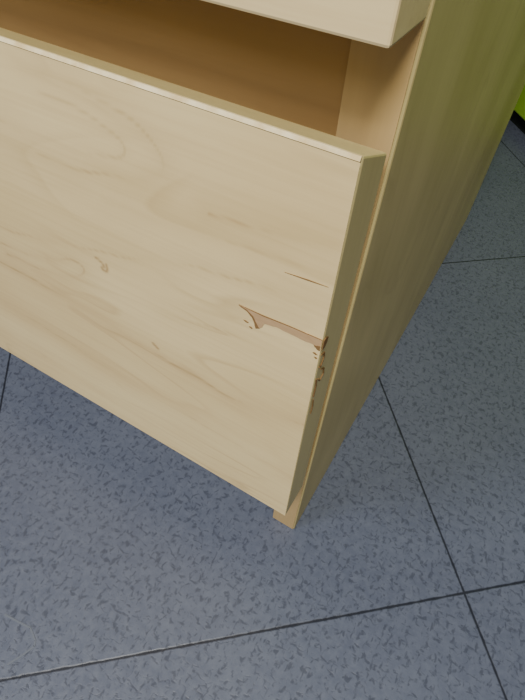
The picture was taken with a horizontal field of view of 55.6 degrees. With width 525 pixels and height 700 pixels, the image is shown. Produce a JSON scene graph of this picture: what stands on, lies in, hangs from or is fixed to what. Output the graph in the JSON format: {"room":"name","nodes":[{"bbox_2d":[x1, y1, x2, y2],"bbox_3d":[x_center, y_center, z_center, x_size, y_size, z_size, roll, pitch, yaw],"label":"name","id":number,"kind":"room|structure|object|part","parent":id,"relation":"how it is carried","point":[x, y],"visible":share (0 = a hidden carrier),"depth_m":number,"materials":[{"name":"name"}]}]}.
{"room":"office","nodes":[
{"label":"office","id":0,"kind":"room"},
{"bbox_2d":[0,120,524,699],"bbox_3d":[0.275,0.191,0.336,5.500,0.001,6.200,26,54,17],"label":"floor","id":1,"kind":"structure","parent":0,"point":[136,570],"depth_m":0.36,"materials":[{"name":"tile"}]},
{"bbox_2d":[4,614,35,664],"bbox_3d":[-0.155,0.181,0.318,0.018,0.001,0.031,-15,53,-16],"label":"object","id":2,"kind":"structure","parent":1,"relation":"on","point":[6,615],"depth_m":0.32,"materials":[{"name":"grey"}]},
{"bbox_2d":[0,0,524,528],"bbox_3d":[-0.037,-0.294,0.314,0.434,0.622,0.488,26,54,17],"label":"dresser","id":3,"kind":"object","parent":1,"relation":"on","point":[222,222],"visible":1,"depth_m":0.17,"materials":[{"name":"brown wood"}]},
{"bbox_3d":[-0.142,-0.162,0.198,0.394,0.097,0.018,26,54,17],"label":"rail","id":4,"kind":"part","parent":3,"relation":"part of","materials":[{"name":"brown wood"}]},
{"bbox_3d":[-0.161,-0.072,0.271,0.430,0.221,0.022,26,54,17],"label":"drawer","id":5,"kind":"part","parent":3,"relation":"part of","materials":[{"name":"brown wood"}]},
{"bbox_3d":[-0.147,-0.242,0.069,0.430,0.264,0.023,26,54,17],"label":"drawer","id":6,"kind":"part","parent":3,"relation":"part of","materials":[{"name":"brown wood"}]},
{"bbox_3d":[0.147,-0.210,0.270,0.018,0.600,0.459,26,54,17],"label":"panel","id":7,"kind":"part","parent":3,"relation":"part of","materials":[{"name":"brown wood"}]},
{"bbox_2d":[510,85,524,133],"bbox_3d":[0.567,-0.737,0.717,0.440,0.620,1.100,-6,51,-8],"label":"wall","id":8,"kind":"structure","parent":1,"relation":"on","point":[518,115],"depth_m":0.77,"materials":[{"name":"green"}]},
{"bbox_3d":[0.427,-0.513,0.511,0.017,0.592,0.545,-6,51,-8],"label":"door","id":9,"kind":"part","parent":8,"relation":"part of","materials":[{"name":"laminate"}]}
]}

